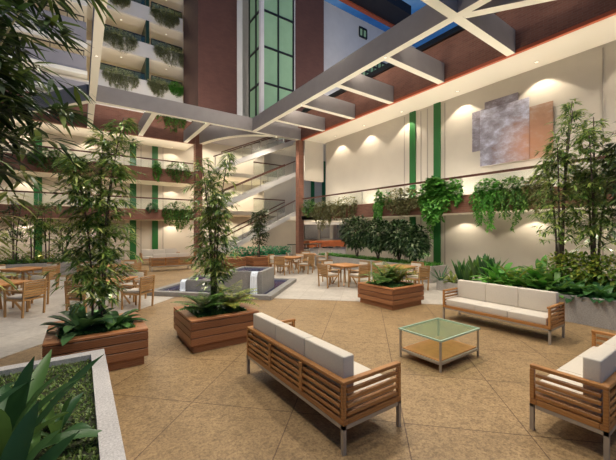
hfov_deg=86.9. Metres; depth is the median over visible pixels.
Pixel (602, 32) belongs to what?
ceiling
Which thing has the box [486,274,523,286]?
plant
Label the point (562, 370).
seat cushion
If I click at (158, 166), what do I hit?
hanging plant
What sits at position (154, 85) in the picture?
hanging plant
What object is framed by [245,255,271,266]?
wooden planter
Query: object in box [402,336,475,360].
shelf
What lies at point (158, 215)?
band
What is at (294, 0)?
trim
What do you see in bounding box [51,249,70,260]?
bush
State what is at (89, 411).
grass
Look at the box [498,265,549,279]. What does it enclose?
plant
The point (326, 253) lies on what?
armchair
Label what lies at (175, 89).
hanging plant
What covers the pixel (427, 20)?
roof beam
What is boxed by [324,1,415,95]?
wall
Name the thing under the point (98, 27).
roof beam
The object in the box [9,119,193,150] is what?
ceiling
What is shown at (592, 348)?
seat cushion
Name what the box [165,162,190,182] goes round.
hanging plant
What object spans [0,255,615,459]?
floor
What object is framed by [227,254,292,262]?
concrete planter
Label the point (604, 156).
gallery railing
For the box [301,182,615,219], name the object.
band
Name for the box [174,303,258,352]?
wooden planter
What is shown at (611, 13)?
trim
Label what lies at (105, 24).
balcony railing
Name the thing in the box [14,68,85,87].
parapet
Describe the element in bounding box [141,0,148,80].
wall
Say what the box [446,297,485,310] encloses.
seat cushion
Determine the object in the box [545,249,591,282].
bush
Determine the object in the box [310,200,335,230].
hanging plant
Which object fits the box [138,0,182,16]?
ceiling
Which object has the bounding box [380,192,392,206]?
hanging plant
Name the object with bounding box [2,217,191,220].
ceiling
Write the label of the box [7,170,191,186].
ceiling
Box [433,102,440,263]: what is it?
trim
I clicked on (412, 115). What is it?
trim
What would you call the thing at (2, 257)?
bush
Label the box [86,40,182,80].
ceiling
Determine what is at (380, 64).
window
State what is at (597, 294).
plant
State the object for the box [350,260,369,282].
armchair
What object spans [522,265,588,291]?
plant
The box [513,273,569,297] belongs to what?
plant
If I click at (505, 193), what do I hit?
hanging plant
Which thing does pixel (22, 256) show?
bush
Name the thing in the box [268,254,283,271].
armchair
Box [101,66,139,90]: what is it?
hanging plant
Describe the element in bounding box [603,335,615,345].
cushion
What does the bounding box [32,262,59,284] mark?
armchair
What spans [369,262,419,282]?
fern
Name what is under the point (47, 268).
armchair
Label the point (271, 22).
window
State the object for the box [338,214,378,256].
bush
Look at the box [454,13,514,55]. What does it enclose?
roof beam
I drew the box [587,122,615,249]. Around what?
bamboo plant
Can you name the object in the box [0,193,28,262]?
bamboo plant
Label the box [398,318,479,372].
coffee table
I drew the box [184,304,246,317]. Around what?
ground cover
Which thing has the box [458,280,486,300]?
cushion
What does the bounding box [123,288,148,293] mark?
seat cushion
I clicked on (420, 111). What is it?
trim
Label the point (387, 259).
grass
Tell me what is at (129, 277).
dining table
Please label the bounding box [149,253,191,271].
sofa
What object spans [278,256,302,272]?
dining table
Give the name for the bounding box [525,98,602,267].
bamboo plant
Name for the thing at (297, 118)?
roof beam
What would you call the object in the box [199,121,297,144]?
curved slab edge
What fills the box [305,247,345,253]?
countertop
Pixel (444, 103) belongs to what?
trim
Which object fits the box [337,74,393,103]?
roof beam
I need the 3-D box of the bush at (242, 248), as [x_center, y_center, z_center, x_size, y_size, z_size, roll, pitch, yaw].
[-3.782,1.279,18.671,0.811,0.794,0.816,0,0,30]
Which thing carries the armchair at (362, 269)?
on the floor
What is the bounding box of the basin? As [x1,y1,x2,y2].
[147,278,295,299]
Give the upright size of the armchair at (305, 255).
0.826 m
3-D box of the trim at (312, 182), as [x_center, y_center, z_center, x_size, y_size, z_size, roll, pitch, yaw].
[0.388,-3.255,26.976,0.340,5.190,0.050,0,0,-35]
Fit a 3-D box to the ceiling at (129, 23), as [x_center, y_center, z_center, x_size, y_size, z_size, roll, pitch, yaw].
[-16.865,-14.570,19.901,19.200,0.180,2.050,0,0,-35]
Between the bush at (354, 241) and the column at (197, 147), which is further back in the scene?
the column at (197, 147)
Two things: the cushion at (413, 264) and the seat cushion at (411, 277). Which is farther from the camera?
the cushion at (413, 264)
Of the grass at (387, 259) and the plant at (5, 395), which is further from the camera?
the grass at (387, 259)
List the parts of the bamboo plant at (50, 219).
stem, stem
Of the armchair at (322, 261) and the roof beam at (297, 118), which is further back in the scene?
the roof beam at (297, 118)
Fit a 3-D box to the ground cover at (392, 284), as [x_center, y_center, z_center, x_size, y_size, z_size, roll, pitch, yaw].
[2.260,1.461,8.883,1.059,0.068,1.071,0,0,-35]
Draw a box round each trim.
[34,130,41,257]
[130,144,135,259]
[152,146,157,248]
[237,0,242,115]
[294,0,294,90]
[301,9,615,140]
[311,181,314,205]
[322,161,324,206]
[404,117,404,258]
[409,111,415,224]
[420,111,420,260]
[427,109,427,261]
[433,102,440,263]
[444,103,444,264]
[602,47,603,271]
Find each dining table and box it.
[0,266,41,289]
[0,279,31,309]
[87,275,137,307]
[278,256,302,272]
[327,263,359,285]
[382,264,417,281]
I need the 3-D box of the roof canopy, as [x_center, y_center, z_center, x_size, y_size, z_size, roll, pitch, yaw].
[5.184,-20.500,28.686,9.400,1.000,2.250,0,0,-35]
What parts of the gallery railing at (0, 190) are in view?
handrail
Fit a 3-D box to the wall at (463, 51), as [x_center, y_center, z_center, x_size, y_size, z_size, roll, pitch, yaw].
[6.671,-6.690,11.263,0.250,1.620,24.800,0,0,-35]
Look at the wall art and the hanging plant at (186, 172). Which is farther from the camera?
the hanging plant at (186, 172)
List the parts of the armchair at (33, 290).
leg, leg, seat, leg, backrest, leg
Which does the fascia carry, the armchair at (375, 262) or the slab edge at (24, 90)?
the slab edge at (24, 90)
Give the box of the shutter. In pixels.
[304,222,345,238]
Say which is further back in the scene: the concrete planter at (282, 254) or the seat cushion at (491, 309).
the concrete planter at (282, 254)
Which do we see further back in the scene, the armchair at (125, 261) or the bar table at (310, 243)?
the bar table at (310, 243)
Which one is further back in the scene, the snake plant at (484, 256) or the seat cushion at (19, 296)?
the snake plant at (484, 256)
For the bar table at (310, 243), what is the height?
1.030 m
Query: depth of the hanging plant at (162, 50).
23.15 m
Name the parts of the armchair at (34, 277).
backrest, leg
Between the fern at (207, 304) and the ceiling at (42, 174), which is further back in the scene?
the ceiling at (42, 174)
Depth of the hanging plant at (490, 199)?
11.40 m
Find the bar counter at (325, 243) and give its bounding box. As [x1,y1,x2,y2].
[304,240,345,253]
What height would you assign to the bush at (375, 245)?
2.094 m
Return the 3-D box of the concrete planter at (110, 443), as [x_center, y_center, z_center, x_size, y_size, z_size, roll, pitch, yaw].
[-2.488,1.750,0.968,3.455,0.500,5.260,0,0,-35]
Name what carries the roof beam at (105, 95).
attached to the roof beam at (98, 27)
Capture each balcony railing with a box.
[19,33,83,55]
[38,2,83,21]
[100,62,144,76]
[105,24,144,38]
[151,1,181,18]
[151,38,181,52]
[151,75,181,87]
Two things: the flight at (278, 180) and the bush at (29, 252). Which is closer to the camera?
the bush at (29, 252)
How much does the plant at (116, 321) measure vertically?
0.389 m
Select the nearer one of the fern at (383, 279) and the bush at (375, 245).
the fern at (383, 279)
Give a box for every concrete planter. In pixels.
[0,349,125,459]
[2,259,120,277]
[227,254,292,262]
[315,254,446,282]
[436,277,479,292]
[476,281,615,330]
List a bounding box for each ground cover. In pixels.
[56,315,137,338]
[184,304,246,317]
[367,280,414,287]
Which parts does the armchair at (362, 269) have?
leg, backrest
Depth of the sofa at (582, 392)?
3.00 m
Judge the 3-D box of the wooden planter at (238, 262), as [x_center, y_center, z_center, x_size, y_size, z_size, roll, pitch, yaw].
[-4.029,1.730,17.261,1.100,0.540,1.100,0,0,-35]
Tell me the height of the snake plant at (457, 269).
0.865 m
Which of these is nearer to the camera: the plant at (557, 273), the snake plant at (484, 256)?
the plant at (557, 273)
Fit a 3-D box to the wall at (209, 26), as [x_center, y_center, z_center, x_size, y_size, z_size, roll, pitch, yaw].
[-6.967,-17.425,22.956,2.620,21.150,3.600,0,0,-35]
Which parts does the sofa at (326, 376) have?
leg, arm, steel rail, seat frame, leg, arm, leg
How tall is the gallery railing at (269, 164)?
0.990 m
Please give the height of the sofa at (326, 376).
0.840 m
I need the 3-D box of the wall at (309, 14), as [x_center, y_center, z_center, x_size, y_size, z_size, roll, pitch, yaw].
[-1.282,-17.850,26.082,2.580,20.300,5.000,0,0,-35]
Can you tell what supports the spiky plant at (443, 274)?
in the concrete planter at (440, 285)
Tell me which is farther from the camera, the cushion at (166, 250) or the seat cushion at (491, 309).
the cushion at (166, 250)
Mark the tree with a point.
(263, 212)
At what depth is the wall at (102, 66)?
23.91 m
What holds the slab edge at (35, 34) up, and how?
attached to the wall at (87, 18)
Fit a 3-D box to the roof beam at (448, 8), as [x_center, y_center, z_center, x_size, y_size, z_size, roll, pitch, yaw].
[0.773,-6.230,6.645,7.750,0.760,0.260,0,0,-35]
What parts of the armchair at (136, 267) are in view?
backrest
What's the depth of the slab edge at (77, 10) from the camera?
20.34 m
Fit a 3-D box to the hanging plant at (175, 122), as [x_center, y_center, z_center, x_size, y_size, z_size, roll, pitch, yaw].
[-8.879,-6.940,21.201,2.038,1.329,0.634,0,0,-35]
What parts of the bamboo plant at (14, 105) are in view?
stem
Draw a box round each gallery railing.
[0,190,193,206]
[8,142,193,170]
[253,161,284,176]
[253,198,284,211]
[303,155,605,209]
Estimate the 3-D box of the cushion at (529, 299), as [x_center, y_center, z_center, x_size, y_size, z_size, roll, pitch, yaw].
[4.446,1.354,6.287,0.135,0.388,0.638,0,0,-35]
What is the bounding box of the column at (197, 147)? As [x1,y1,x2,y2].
[194,134,201,259]
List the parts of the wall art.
panel, panel, panel, panel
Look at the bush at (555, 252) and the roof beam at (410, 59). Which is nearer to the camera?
the bush at (555, 252)
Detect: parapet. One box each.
[0,5,85,41]
[11,39,85,70]
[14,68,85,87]
[98,70,182,101]
[102,33,182,67]
[107,0,182,32]
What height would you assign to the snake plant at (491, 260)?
0.775 m
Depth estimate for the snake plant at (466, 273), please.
10.14 m
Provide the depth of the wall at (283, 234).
25.50 m
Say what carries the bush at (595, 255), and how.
on the concrete planter at (584, 312)
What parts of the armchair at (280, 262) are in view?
backrest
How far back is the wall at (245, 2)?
23.17 m
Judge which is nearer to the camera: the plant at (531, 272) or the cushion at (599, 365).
the cushion at (599, 365)
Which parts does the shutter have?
shutter panel, shutter panel, shutter panel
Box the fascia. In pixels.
[2,90,194,143]
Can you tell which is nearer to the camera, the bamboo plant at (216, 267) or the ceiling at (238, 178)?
the bamboo plant at (216, 267)
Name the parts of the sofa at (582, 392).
leg, arm, steel rail, seat frame, arm, leg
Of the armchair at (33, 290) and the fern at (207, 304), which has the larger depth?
the armchair at (33, 290)
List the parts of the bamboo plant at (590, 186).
stem, stem, stem, stem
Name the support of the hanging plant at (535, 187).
hanging from the band at (464, 206)
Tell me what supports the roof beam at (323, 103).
attached to the roof beam at (427, 20)
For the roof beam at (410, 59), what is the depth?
12.00 m
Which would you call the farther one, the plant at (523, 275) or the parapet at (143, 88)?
the parapet at (143, 88)
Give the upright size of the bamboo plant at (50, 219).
2.821 m
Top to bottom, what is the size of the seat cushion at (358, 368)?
0.138 m
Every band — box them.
[0,153,194,183]
[0,204,194,219]
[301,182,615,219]
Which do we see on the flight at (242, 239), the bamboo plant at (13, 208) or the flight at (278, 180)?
the flight at (278, 180)
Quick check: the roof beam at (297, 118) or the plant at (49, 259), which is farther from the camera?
the roof beam at (297, 118)
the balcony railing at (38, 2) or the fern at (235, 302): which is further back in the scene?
the balcony railing at (38, 2)
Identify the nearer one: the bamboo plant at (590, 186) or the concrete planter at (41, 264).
the bamboo plant at (590, 186)
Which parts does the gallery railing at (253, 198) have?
handrail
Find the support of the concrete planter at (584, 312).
on the floor
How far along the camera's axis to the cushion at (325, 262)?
12.64 m
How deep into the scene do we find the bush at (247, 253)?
18.88 m
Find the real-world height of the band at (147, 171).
0.820 m
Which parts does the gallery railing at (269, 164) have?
handrail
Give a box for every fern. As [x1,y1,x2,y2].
[171,286,236,312]
[203,280,258,308]
[362,261,405,283]
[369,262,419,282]
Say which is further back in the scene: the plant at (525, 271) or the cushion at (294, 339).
the plant at (525, 271)
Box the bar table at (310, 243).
[287,243,321,253]
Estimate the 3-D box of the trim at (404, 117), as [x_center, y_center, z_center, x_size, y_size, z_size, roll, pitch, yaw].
[4.899,-1.875,16.522,0.020,7.750,0.040,0,0,-35]
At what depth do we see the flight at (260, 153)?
21.11 m
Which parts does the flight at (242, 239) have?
handrail, handrail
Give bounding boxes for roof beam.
[18,84,88,115]
[87,0,107,127]
[96,85,300,139]
[138,112,156,135]
[183,121,209,142]
[253,0,490,131]
[276,110,324,131]
[302,95,354,119]
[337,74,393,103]
[384,46,443,83]
[421,0,456,17]
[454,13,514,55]
[463,0,553,17]
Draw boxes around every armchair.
[0,264,17,290]
[3,279,46,317]
[12,273,50,308]
[27,265,58,287]
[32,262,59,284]
[64,281,96,312]
[114,260,136,282]
[116,263,141,282]
[117,270,147,301]
[121,274,154,310]
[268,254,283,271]
[274,256,290,275]
[291,253,304,270]
[298,255,313,273]
[304,254,312,262]
[316,252,327,266]
[317,263,339,287]
[321,260,341,283]
[348,264,370,288]
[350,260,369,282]
[372,261,382,277]
[372,265,385,280]
[402,261,423,283]
[405,266,429,289]
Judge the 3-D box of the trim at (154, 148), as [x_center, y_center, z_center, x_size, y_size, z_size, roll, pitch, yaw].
[-10.705,-1.925,22.749,0.380,7.850,0.050,0,0,-35]
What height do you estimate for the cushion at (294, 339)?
0.388 m
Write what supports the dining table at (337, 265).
on the floor
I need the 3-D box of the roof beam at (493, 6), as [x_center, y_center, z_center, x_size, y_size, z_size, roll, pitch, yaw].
[6.850,-6.224,7.940,5.662,0.740,0.260,0,0,20]
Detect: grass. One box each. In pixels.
[0,358,98,459]
[318,252,442,265]
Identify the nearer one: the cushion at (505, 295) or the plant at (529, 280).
the cushion at (505, 295)
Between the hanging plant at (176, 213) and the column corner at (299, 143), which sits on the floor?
the column corner at (299, 143)
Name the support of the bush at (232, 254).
in the concrete planter at (282, 254)
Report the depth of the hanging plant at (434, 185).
12.91 m
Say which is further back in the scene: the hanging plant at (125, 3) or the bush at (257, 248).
the hanging plant at (125, 3)
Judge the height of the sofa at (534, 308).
0.840 m
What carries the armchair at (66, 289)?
on the floor
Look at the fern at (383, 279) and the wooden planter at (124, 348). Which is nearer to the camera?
the wooden planter at (124, 348)
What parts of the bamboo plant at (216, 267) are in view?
stem, stem, stem, stem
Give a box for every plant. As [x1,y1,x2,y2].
[0,0,117,194]
[0,165,60,296]
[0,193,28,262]
[0,349,103,457]
[0,378,33,402]
[0,381,70,422]
[0,401,79,459]
[3,257,24,264]
[16,201,50,260]
[25,148,67,173]
[25,257,43,263]
[30,202,64,262]
[37,117,146,321]
[38,258,57,262]
[40,393,91,435]
[41,304,122,345]
[48,211,81,255]
[88,309,148,328]
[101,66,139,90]
[103,26,138,53]
[110,0,130,9]
[145,202,158,212]
[146,76,168,96]
[150,4,179,29]
[151,160,162,181]
[153,43,183,68]
[156,115,186,132]
[162,201,192,231]
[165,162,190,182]
[168,81,183,97]
[182,151,240,308]
[301,199,315,217]
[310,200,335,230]
[330,196,357,225]
[361,271,378,283]
[372,189,384,233]
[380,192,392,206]
[384,187,419,216]
[417,176,453,225]
[426,193,435,239]
[431,264,451,281]
[439,271,457,282]
[444,178,464,207]
[450,258,467,279]
[458,263,472,280]
[466,255,487,278]
[468,178,503,232]
[471,257,535,280]
[472,268,516,286]
[475,253,493,279]
[478,257,508,276]
[486,264,540,287]
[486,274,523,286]
[494,175,531,232]
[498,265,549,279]
[499,274,538,289]
[507,255,571,280]
[507,270,560,291]
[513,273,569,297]
[519,174,554,214]
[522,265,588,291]
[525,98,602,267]
[533,270,588,291]
[540,276,596,297]
[556,278,608,302]
[558,113,615,277]
[565,284,615,302]
[566,168,611,205]
[580,281,615,302]
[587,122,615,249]
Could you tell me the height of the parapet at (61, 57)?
0.950 m
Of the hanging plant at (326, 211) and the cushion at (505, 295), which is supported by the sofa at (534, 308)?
the cushion at (505, 295)
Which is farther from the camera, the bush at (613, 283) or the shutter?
the shutter
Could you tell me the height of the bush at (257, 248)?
0.854 m
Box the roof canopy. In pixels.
[339,0,410,27]
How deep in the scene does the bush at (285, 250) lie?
20.20 m
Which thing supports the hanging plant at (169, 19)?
hanging from the parapet at (137, 10)
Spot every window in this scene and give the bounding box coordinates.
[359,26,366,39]
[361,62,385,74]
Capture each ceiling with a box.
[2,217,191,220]
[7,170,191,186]
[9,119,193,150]
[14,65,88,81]
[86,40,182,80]
[87,0,182,48]
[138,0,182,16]
[202,170,275,185]
[205,210,279,216]
[211,136,279,149]
[270,206,614,222]
[272,15,615,161]
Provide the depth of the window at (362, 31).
29.67 m
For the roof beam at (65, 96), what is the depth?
15.18 m
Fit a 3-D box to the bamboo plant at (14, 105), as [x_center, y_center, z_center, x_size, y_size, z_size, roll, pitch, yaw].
[-3.507,-0.783,3.079,2.604,4.668,2.542,0,0,3]
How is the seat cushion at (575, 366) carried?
on the sofa at (582, 392)
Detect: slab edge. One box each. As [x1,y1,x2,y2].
[0,78,62,91]
[4,56,86,79]
[6,23,86,65]
[24,0,86,27]
[24,90,191,121]
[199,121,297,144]
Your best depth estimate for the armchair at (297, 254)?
16.10 m
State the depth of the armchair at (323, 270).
11.32 m
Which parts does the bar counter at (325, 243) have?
counter panel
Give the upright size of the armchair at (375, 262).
0.826 m
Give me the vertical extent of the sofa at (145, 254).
0.840 m
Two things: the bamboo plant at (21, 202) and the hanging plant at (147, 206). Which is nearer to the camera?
the bamboo plant at (21, 202)
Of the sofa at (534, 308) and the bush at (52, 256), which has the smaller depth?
the sofa at (534, 308)
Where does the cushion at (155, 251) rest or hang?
on the sofa at (145, 254)
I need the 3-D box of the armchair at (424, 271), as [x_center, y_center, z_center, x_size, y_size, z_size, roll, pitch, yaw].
[3.629,1.583,10.769,0.556,0.826,0.580,0,0,-35]
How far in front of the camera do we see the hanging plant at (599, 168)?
9.19 m
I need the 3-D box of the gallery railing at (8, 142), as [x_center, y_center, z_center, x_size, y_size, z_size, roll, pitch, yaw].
[-14.478,-4.245,17.452,16.300,0.590,0.080,0,0,-35]
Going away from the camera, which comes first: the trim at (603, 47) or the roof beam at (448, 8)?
the roof beam at (448, 8)
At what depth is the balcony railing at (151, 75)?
23.22 m
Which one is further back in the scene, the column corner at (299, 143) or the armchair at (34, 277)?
the column corner at (299, 143)
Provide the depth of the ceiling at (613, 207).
15.89 m
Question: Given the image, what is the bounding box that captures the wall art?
[472,92,552,166]
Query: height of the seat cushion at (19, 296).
0.062 m
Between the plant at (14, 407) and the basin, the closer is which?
the plant at (14, 407)
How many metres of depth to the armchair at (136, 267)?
11.46 m
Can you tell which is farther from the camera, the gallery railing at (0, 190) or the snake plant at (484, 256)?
the gallery railing at (0, 190)
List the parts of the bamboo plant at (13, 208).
stem, stem, stem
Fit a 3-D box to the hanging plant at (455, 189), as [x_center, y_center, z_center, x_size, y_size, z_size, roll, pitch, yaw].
[5.627,-1.400,12.428,0.589,1.173,0.922,0,0,-38]
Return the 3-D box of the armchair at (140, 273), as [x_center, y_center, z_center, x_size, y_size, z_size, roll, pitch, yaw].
[-5.007,1.583,9.270,0.556,0.826,0.580,0,0,10]
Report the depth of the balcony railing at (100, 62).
21.59 m
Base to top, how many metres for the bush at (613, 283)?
1.081 m
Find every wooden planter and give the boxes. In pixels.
[42,312,147,370]
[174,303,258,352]
[219,256,245,268]
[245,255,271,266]
[358,280,423,309]
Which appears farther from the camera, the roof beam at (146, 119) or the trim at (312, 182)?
the trim at (312, 182)
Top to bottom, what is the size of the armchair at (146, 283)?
0.826 m
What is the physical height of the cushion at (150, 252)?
0.388 m
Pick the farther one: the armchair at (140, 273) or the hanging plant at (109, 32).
the hanging plant at (109, 32)
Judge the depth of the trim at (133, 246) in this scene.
21.96 m
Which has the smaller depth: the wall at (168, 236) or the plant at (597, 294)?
the plant at (597, 294)
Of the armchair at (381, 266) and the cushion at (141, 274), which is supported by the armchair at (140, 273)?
the cushion at (141, 274)
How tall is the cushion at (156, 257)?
0.388 m
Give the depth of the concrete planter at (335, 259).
14.58 m
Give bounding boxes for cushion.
[6,294,40,299]
[32,275,45,285]
[119,282,138,286]
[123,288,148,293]
[130,272,143,281]
[141,249,153,255]
[153,249,164,253]
[153,254,165,261]
[165,249,176,253]
[166,253,177,261]
[178,253,189,260]
[253,312,283,353]
[276,323,313,367]
[305,337,353,395]
[306,361,393,410]
[321,272,337,275]
[324,261,332,268]
[407,275,425,278]
[411,263,420,271]
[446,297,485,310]
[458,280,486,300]
[475,302,518,316]
[486,283,519,306]
[508,307,557,324]
[518,287,558,312]
[536,369,602,415]
[559,357,582,375]
[577,346,596,357]
[583,344,615,402]
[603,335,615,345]
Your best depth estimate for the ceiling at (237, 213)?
23.47 m
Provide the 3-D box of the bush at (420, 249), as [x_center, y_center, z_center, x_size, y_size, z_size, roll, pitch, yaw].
[4.386,0.587,13.268,1.477,1.737,1.518,0,0,29]
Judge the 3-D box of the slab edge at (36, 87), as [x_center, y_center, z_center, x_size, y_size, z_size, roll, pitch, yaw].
[-19.426,-8.350,17.588,12.350,0.200,2.600,0,0,-35]
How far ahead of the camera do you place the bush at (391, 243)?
13.69 m
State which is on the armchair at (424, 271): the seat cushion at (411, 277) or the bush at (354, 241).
the seat cushion at (411, 277)
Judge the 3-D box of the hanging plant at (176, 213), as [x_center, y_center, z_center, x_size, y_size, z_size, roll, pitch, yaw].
[-8.574,-0.860,21.406,2.108,2.124,0.639,0,0,-35]
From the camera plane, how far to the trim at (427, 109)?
15.41 m
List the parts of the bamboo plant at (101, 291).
stem, stem, stem, stem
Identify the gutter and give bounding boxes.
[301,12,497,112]
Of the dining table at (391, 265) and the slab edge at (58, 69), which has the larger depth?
the slab edge at (58, 69)
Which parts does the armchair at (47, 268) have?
backrest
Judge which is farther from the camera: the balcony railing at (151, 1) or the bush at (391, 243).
the balcony railing at (151, 1)
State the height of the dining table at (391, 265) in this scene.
0.732 m
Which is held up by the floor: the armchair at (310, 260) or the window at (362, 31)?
the armchair at (310, 260)
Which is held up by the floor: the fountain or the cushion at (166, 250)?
the fountain
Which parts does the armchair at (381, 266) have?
backrest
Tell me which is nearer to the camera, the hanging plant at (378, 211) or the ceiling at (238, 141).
the hanging plant at (378, 211)
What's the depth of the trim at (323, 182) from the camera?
27.59 m
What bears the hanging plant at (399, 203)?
hanging from the band at (464, 206)
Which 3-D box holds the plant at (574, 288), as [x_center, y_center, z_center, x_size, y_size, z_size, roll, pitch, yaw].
[6.053,1.377,7.218,1.021,0.544,0.960,0,0,8]
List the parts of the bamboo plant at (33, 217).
stem, stem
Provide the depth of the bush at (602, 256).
7.38 m
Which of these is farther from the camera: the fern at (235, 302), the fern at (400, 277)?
the fern at (400, 277)
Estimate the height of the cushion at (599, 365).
0.388 m
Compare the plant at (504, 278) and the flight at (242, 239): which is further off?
the flight at (242, 239)
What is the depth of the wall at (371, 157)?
13.66 m
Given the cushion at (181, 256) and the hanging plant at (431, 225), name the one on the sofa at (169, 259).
the cushion at (181, 256)
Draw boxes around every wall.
[0,88,284,261]
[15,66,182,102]
[86,18,87,79]
[88,0,182,86]
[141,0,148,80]
[183,0,236,125]
[243,0,248,116]
[263,153,341,254]
[276,0,323,142]
[301,0,615,138]
[304,40,615,279]
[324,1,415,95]
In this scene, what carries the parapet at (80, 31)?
on the slab edge at (35, 34)
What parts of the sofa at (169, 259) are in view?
steel rail, seat frame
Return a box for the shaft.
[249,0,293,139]
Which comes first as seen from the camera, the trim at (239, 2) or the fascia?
the fascia
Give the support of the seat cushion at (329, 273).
on the armchair at (323, 270)
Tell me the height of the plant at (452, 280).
0.516 m
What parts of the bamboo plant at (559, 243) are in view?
stem, stem, stem, stem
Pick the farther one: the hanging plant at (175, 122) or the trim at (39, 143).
the hanging plant at (175, 122)
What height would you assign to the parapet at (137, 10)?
0.980 m
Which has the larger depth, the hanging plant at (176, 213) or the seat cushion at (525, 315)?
the hanging plant at (176, 213)
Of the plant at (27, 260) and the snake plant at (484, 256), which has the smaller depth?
the snake plant at (484, 256)
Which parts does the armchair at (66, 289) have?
leg, backrest, seat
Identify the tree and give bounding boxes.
[245,208,271,256]
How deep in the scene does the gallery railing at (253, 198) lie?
24.18 m
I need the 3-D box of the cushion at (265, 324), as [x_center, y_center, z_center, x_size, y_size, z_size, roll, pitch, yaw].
[-0.528,1.354,4.298,0.135,0.388,0.631,0,0,-35]
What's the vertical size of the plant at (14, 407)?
0.676 m
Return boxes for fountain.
[147,266,295,299]
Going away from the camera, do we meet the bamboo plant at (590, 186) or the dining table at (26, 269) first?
the bamboo plant at (590, 186)
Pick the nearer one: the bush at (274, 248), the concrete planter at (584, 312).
the concrete planter at (584, 312)
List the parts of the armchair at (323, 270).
backrest, leg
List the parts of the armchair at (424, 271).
backrest, leg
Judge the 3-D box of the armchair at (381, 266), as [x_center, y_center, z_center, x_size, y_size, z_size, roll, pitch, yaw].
[2.571,1.583,10.956,0.580,0.826,0.556,0,0,-35]
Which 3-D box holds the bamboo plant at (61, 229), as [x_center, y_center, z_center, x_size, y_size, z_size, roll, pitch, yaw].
[-11.363,0.230,15.177,1.420,2.541,1.565,0,0,17]
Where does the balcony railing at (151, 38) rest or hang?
on the parapet at (144, 50)
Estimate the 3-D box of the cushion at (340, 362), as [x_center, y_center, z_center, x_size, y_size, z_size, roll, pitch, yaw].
[0.199,1.354,3.260,0.135,0.388,0.631,0,0,-35]
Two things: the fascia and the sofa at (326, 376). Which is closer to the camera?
the sofa at (326, 376)
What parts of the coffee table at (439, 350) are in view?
leg, leg, steel frame, leg, leg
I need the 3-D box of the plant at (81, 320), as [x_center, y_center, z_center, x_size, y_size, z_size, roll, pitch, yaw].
[-3.235,1.370,4.691,0.981,0.485,1.087,0,0,-35]
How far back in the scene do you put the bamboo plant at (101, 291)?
4.89 m
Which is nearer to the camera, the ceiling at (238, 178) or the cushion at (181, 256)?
the cushion at (181, 256)
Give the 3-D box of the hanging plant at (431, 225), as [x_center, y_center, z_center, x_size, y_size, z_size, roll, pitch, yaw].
[4.981,-0.562,13.233,0.576,2.030,0.522,0,0,22]
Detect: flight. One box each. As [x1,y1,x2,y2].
[213,137,295,171]
[215,161,295,209]
[215,200,295,253]
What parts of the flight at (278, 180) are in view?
handrail, handrail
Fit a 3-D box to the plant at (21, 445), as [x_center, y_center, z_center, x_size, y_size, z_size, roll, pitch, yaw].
[-1.679,1.299,1.766,0.860,0.501,1.039,0,0,-35]
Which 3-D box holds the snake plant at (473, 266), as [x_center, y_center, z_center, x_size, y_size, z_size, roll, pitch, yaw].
[5.147,1.126,9.933,0.576,0.748,0.717,0,0,26]
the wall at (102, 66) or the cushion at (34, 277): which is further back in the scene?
the wall at (102, 66)
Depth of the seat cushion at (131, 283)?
9.09 m
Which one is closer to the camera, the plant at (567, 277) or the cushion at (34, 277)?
the plant at (567, 277)
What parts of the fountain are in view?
tank, tall tank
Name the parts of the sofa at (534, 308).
arm, seat frame, steel rail, leg, arm, leg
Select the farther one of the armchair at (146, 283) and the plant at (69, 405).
the armchair at (146, 283)
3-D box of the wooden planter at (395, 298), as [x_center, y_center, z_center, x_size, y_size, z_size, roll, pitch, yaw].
[2.248,1.730,8.880,1.250,0.540,1.250,0,0,-35]
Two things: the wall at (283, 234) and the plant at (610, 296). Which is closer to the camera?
the plant at (610, 296)
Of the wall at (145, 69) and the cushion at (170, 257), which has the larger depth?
the wall at (145, 69)
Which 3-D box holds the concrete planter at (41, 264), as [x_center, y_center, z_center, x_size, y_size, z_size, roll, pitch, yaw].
[-13.200,1.715,13.708,9.100,0.570,1.600,0,0,-35]
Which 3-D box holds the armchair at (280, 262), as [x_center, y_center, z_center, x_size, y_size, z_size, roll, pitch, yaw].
[-1.159,1.583,14.570,0.556,0.826,0.580,0,0,25]
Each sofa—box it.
[140,249,179,262]
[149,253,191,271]
[247,312,400,456]
[443,280,564,344]
[529,330,615,459]
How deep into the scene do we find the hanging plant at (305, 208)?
20.35 m
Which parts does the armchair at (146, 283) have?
leg, seat, leg, backrest, leg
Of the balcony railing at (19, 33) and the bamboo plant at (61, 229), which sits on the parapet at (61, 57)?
the balcony railing at (19, 33)
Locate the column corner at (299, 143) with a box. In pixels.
[296,126,303,252]
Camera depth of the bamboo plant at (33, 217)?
14.47 m
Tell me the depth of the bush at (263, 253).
19.42 m
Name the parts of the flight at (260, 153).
handrail, handrail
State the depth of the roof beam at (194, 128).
19.90 m
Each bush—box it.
[0,250,17,264]
[7,249,29,263]
[24,249,44,262]
[37,249,58,261]
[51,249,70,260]
[230,246,240,256]
[237,247,248,256]
[244,246,256,255]
[252,245,262,255]
[261,246,270,255]
[266,245,277,254]
[273,246,283,254]
[281,246,290,254]
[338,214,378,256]
[359,216,395,258]
[378,219,414,259]
[396,223,432,262]
[536,251,577,279]
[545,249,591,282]
[553,251,606,286]
[568,252,615,289]
[578,252,615,291]
[586,253,615,291]

